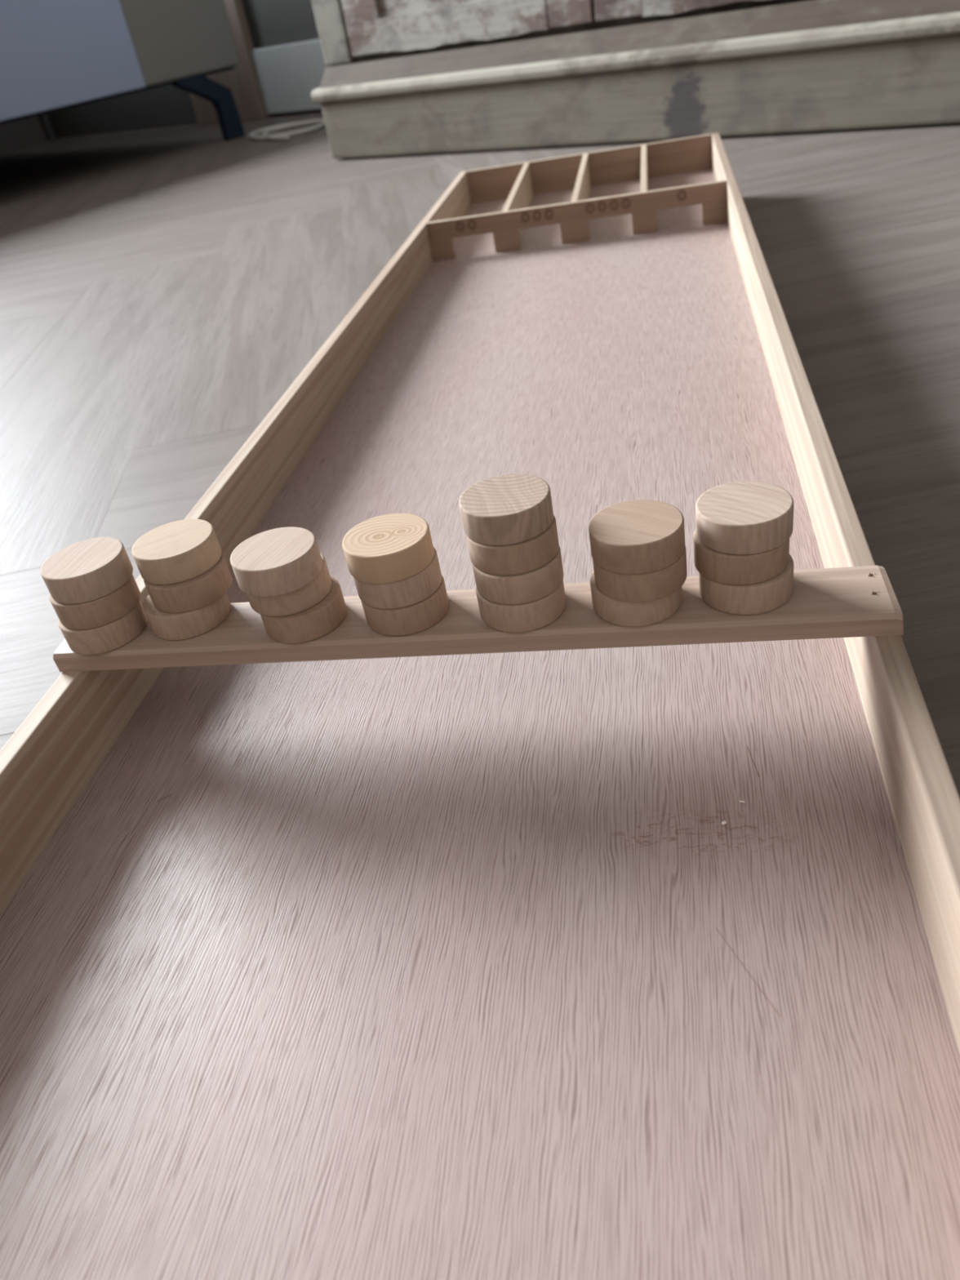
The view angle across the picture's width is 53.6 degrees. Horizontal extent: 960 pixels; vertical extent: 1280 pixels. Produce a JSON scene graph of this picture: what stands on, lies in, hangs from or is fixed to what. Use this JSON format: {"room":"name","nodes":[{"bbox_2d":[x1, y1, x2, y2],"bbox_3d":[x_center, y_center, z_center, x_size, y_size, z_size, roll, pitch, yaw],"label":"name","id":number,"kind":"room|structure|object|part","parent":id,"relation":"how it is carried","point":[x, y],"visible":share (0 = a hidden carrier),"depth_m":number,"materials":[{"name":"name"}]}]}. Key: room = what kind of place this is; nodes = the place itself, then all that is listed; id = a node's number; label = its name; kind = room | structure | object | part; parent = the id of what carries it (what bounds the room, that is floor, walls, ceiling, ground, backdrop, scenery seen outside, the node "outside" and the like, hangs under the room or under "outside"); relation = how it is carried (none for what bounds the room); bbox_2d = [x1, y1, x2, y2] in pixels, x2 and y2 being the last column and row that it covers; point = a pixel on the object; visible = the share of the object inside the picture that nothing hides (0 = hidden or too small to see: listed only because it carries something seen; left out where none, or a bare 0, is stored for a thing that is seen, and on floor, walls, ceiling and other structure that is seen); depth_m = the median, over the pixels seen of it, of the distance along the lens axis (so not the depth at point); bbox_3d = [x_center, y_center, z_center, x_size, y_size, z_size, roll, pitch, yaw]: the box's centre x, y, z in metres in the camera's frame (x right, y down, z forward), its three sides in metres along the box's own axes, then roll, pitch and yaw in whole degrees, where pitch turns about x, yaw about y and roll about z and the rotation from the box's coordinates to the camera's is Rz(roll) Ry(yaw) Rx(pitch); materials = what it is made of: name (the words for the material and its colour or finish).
{"room":"living room","nodes":[
{"label":"living room","id":0,"kind":"room"},
{"bbox_2d":[0,115,47,152],"bbox_3d":[-4.309,-2.825,1.956,0.167,4.504,5.645,18,44,35],"label":"wall","id":1,"kind":"structure","parent":0,"point":[21,133],"depth_m":4.73,"materials":[{"name":"paint"}]},
{"bbox_2d":[37,0,322,141],"bbox_3d":[0.150,-3.514,1.695,7.339,4.504,0.135,18,44,35],"label":"wall","id":2,"kind":"structure","parent":0,"point":[271,23],"depth_m":4.18,"materials":[{"name":"grey paint"}]},
{"bbox_2d":[188,0,271,125],"bbox_3d":[-1.306,-3.595,2.947,0.434,3.558,0.039,17,44,35],"label":"trim","id":3,"kind":"structure","parent":2,"relation":"attached to","point":[242,81],"depth_m":3.80,"materials":[{"name":"brown wood"}]},
{"bbox_2d":[250,39,332,114],"bbox_3d":[1.219,-1.551,2.254,5.326,0.222,0.024,18,44,35],"label":"baseboard","id":4,"kind":"structure","parent":2,"relation":"attached to","point":[287,75],"depth_m":3.65,"materials":[{"name":"white paint"}]},
{"bbox_2d":[0,111,959,797],"bbox_3d":[0.101,-0.392,1.188,9.830,0.056,9.908,18,44,35],"label":"floor","id":5,"kind":"structure","parent":0,"point":[162,291],"depth_m":1.25,"materials":[{"name":"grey wood"}]},
{"bbox_2d":[0,0,244,140],"bbox_3d":[-2.563,-1.662,2.861,2.006,0.934,3.008,18,44,35],"label":"sofa","id":6,"kind":"object","parent":5,"relation":"on","point":[55,55],"visible":1,"depth_m":2.96,"materials":[{"name":"grey fabric"}]},
{"bbox_3d":[-2.441,-1.561,2.830,1.728,0.345,2.187,18,44,35],"label":"panel","id":7,"kind":"part","parent":6,"relation":"part of","materials":[{"name":"grey fabric"}]},
{"bbox_3d":[-1.797,-2.426,3.585,2.006,0.678,0.409,18,44,35],"label":"armrest","id":8,"kind":"part","parent":6,"relation":"part of","materials":[{"name":"grey fabric"}]},
{"bbox_3d":[-0.938,-1.841,3.299,0.039,0.211,0.221,18,44,35],"label":"leg","id":9,"kind":"part","parent":6,"relation":"part of","materials":[{"name":"blue metal"}]},
{"bbox_2d":[248,118,325,140],"bbox_3d":[-0.439,-2.160,2.869,0.930,1.056,0.386,-3,36,12],"label":"cable","id":10,"kind":"object","parent":5,"relation":"on","point":[321,122],"visible":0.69,"depth_m":3.21,"materials":[{"name":"white plastic"}]},
{"bbox_2d":[0,133,959,1279],"bbox_3d":[0.048,-0.207,0.799,0.402,0.103,1.758,-3,36,12],"label":"shuffleboard","id":11,"kind":"object","parent":5,"relation":"on","point":[446,950],"visible":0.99,"depth_m":0.39,"materials":[{"name":"brown wood"}]},
{"bbox_2d":[57,600,147,654],"bbox_3d":[-0.192,-0.010,0.484,0.040,0.014,0.040,-3,36,12],"label":"puck","id":12,"kind":"object","parent":11,"relation":"on","point":[112,636],"visible":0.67,"depth_m":0.47,"materials":[{"name":"brown wood"}]},
{"bbox_2d":[49,574,140,630],"bbox_3d":[-0.193,-0.022,0.477,0.040,0.014,0.040,-3,36,12],"label":"puck","id":13,"kind":"object","parent":12,"relation":"on","point":[105,610],"visible":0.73,"depth_m":0.46,"materials":[{"name":"brown wood"}]},
{"bbox_2d":[40,537,133,604],"bbox_3d":[-0.194,-0.035,0.469,0.040,0.014,0.040,-3,36,12],"label":"puck","id":14,"kind":"object","parent":13,"relation":"on","point":[88,570],"visible":1,"depth_m":0.46,"materials":[{"name":"brown wood"}]},
{"bbox_2d":[142,593,231,640],"bbox_3d":[-0.148,-0.017,0.482,0.040,0.014,0.040,-3,36,12],"label":"puck","id":15,"kind":"object","parent":11,"relation":"on","point":[192,624],"visible":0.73,"depth_m":0.47,"materials":[{"name":"brown wood"}]},
{"bbox_2d":[143,552,232,613],"bbox_3d":[-0.146,-0.030,0.475,0.040,0.014,0.040,-3,36,12],"label":"puck","id":16,"kind":"object","parent":15,"relation":"on","point":[202,590],"visible":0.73,"depth_m":0.46,"materials":[{"name":"brown wood"}]},
{"bbox_2d":[131,519,222,585],"bbox_3d":[-0.150,-0.044,0.470,0.040,0.014,0.040,-9,35,2],"label":"puck","id":17,"kind":"object","parent":16,"relation":"on","point":[179,551],"visible":1,"depth_m":0.46,"materials":[{"name":"brown wood"}]},
{"bbox_3d":[-0.142,-0.193,0.843,0.010,0.092,1.758,-3,36,12],"label":"rail","id":18,"kind":"part","parent":11,"relation":"part of","materials":[{"name":"brown wood"}]},
{"bbox_2d":[260,576,346,643],"bbox_3d":[-0.086,-0.016,0.463,0.040,0.014,0.040,-3,36,12],"label":"puck","id":19,"kind":"object","parent":11,"relation":"on","point":[315,622],"visible":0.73,"depth_m":0.45,"materials":[{"name":"brown wood"}]},
{"bbox_2d":[246,552,332,616],"bbox_3d":[-0.093,-0.028,0.458,0.040,0.014,0.040,-3,36,12],"label":"puck","id":20,"kind":"object","parent":19,"relation":"on","point":[305,597],"visible":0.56,"depth_m":0.44,"materials":[{"name":"brown wood"}]},
{"bbox_2d":[230,526,322,597],"bbox_3d":[-0.095,-0.037,0.445,0.040,0.014,0.040,-3,36,12],"label":"puck","id":21,"kind":"object","parent":20,"relation":"on","point":[277,562],"visible":1,"depth_m":0.43,"materials":[{"name":"brown wood"}]},
{"bbox_2d":[360,575,448,635],"bbox_3d":[-0.036,-0.019,0.454,0.040,0.014,0.040,-3,36,12],"label":"puck","id":22,"kind":"object","parent":11,"relation":"on","point":[418,617],"visible":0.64,"depth_m":0.44,"materials":[{"name":"brown wood"}]},
{"bbox_2d":[353,546,441,608],"bbox_3d":[-0.039,-0.032,0.447,0.040,0.014,0.040,-3,36,12],"label":"puck","id":23,"kind":"object","parent":22,"relation":"on","point":[414,589],"visible":0.6,"depth_m":0.43,"materials":[{"name":"brown wood"}]},
{"bbox_2d":[342,513,434,583],"bbox_3d":[-0.042,-0.043,0.438,0.040,0.014,0.040,-8,35,5],"label":"puck","id":24,"kind":"object","parent":23,"relation":"on","point":[391,548],"visible":1,"depth_m":0.43,"materials":[{"name":"brown wood"}]},
{"bbox_2d":[475,579,565,632],"bbox_3d":[0.019,-0.021,0.441,0.040,0.014,0.040,-3,36,12],"label":"puck","id":25,"kind":"object","parent":11,"relation":"on","point":[538,614],"visible":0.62,"depth_m":0.43,"materials":[{"name":"brown wood"}]},
{"bbox_2d":[471,546,563,604],"bbox_3d":[0.017,-0.033,0.434,0.040,0.014,0.040,-3,36,12],"label":"puck","id":26,"kind":"object","parent":25,"relation":"on","point":[538,584],"visible":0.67,"depth_m":0.42,"materials":[{"name":"brown wood"}]},
{"bbox_2d":[466,515,559,575],"bbox_3d":[0.015,-0.045,0.427,0.040,0.014,0.040,-3,36,12],"label":"puck","id":27,"kind":"object","parent":26,"relation":"on","point":[530,555],"visible":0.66,"depth_m":0.41,"materials":[{"name":"brown wood"}]},
{"bbox_2d":[458,474,553,545],"bbox_3d":[0.012,-0.058,0.420,0.040,0.014,0.040,-6,35,7],"label":"puck","id":28,"kind":"object","parent":27,"relation":"on","point":[507,509],"visible":1,"depth_m":0.41,"materials":[{"name":"brown wood"}]},
{"bbox_2d":[590,570,682,626],"bbox_3d":[0.071,-0.023,0.430,0.040,0.014,0.040,-3,36,12],"label":"puck","id":29,"kind":"object","parent":11,"relation":"on","point":[617,612],"visible":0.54,"depth_m":0.42,"materials":[{"name":"brown wood"}]},
{"bbox_2d":[592,545,687,602],"bbox_3d":[0.070,-0.034,0.420,0.040,0.014,0.040,-3,36,12],"label":"puck","id":30,"kind":"object","parent":29,"relation":"on","point":[646,587],"visible":0.56,"depth_m":0.41,"materials":[{"name":"brown wood"}]},
{"bbox_2d":[588,499,684,574],"bbox_3d":[0.068,-0.045,0.411,0.040,0.014,0.040,-3,36,12],"label":"puck","id":31,"kind":"object","parent":30,"relation":"on","point":[637,536],"visible":1,"depth_m":0.40,"materials":[{"name":"brown wood"}]},
{"bbox_2d":[698,554,794,614],"bbox_3d":[0.118,-0.028,0.424,0.040,0.014,0.040,-3,36,12],"label":"puck","id":32,"kind":"object","parent":11,"relation":"on","point":[769,595],"visible":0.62,"depth_m":0.41,"materials":[{"name":"brown wood"}]},
{"bbox_2d":[693,528,789,585],"bbox_3d":[0.115,-0.041,0.418,0.040,0.014,0.040,-3,36,12],"label":"puck","id":33,"kind":"object","parent":32,"relation":"on","point":[715,566],"visible":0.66,"depth_m":0.40,"materials":[{"name":"brown wood"}]},
{"bbox_2d":[695,480,794,555],"bbox_3d":[0.114,-0.053,0.410,0.040,0.014,0.040,-3,36,12],"label":"puck","id":34,"kind":"object","parent":33,"relation":"on","point":[743,517],"visible":1,"depth_m":0.40,"materials":[{"name":"brown wood"}]},
{"bbox_3d":[0.239,-0.211,0.762,0.010,0.092,1.758,-3,36,12],"label":"rail","id":35,"kind":"part","parent":11,"relation":"part of","materials":[{"name":"brown wood"}]},
{"bbox_2d":[311,0,959,159],"bbox_3d":[0.632,-2.105,1.507,2.380,2.180,0.956,17,44,35],"label":"hearth","id":36,"kind":"object","parent":5,"relation":"on","point":[404,77],"visible":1,"depth_m":1.95,"materials":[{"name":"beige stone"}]},
{"bbox_3d":[-0.486,-2.225,1.880,0.093,1.879,0.067,18,44,35],"label":"corner post","id":37,"kind":"part","parent":36,"relation":"part of","materials":[{"name":"grey paint"}]},
{"bbox_3d":[-0.174,-2.096,1.654,0.485,1.684,0.012,18,44,35],"label":"door panel","id":38,"kind":"part","parent":36,"relation":"part of","materials":[{"name":"white paint"}]},
{"bbox_3d":[-0.040,-1.390,2.146,0.476,0.074,0.026,18,44,35],"label":"rail","id":39,"kind":"part","parent":36,"relation":"part of","materials":[{"name":"white paint"}]},
{"bbox_3d":[-0.181,-2.109,1.640,0.698,1.845,0.024,17,44,35],"label":"door","id":40,"kind":"part","parent":36,"relation":"part of","materials":[{"name":"white paint"}]},
{"bbox_3d":[0.392,-1.929,1.225,0.747,1.845,0.024,17,44,35],"label":"door","id":41,"kind":"part","parent":36,"relation":"part of","materials":[{"name":"white paint"}]},
{"bbox_3d":[0.504,-1.103,1.766,2.357,0.032,0.038,18,44,35],"label":"lip moulding","id":42,"kind":"part","parent":36,"relation":"part of","materials":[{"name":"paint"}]},
{"bbox_3d":[0.568,-1.189,1.810,2.328,0.043,0.217,18,44,35],"label":"cove moulding","id":43,"kind":"part","parent":36,"relation":"part of","materials":[{"name":"beige stone"}]},
{"bbox_3d":[0.532,-1.210,1.731,0.525,0.074,0.026,18,44,35],"label":"rail","id":44,"kind":"part","parent":36,"relation":"part of","materials":[{"name":"white paint"}]}
]}

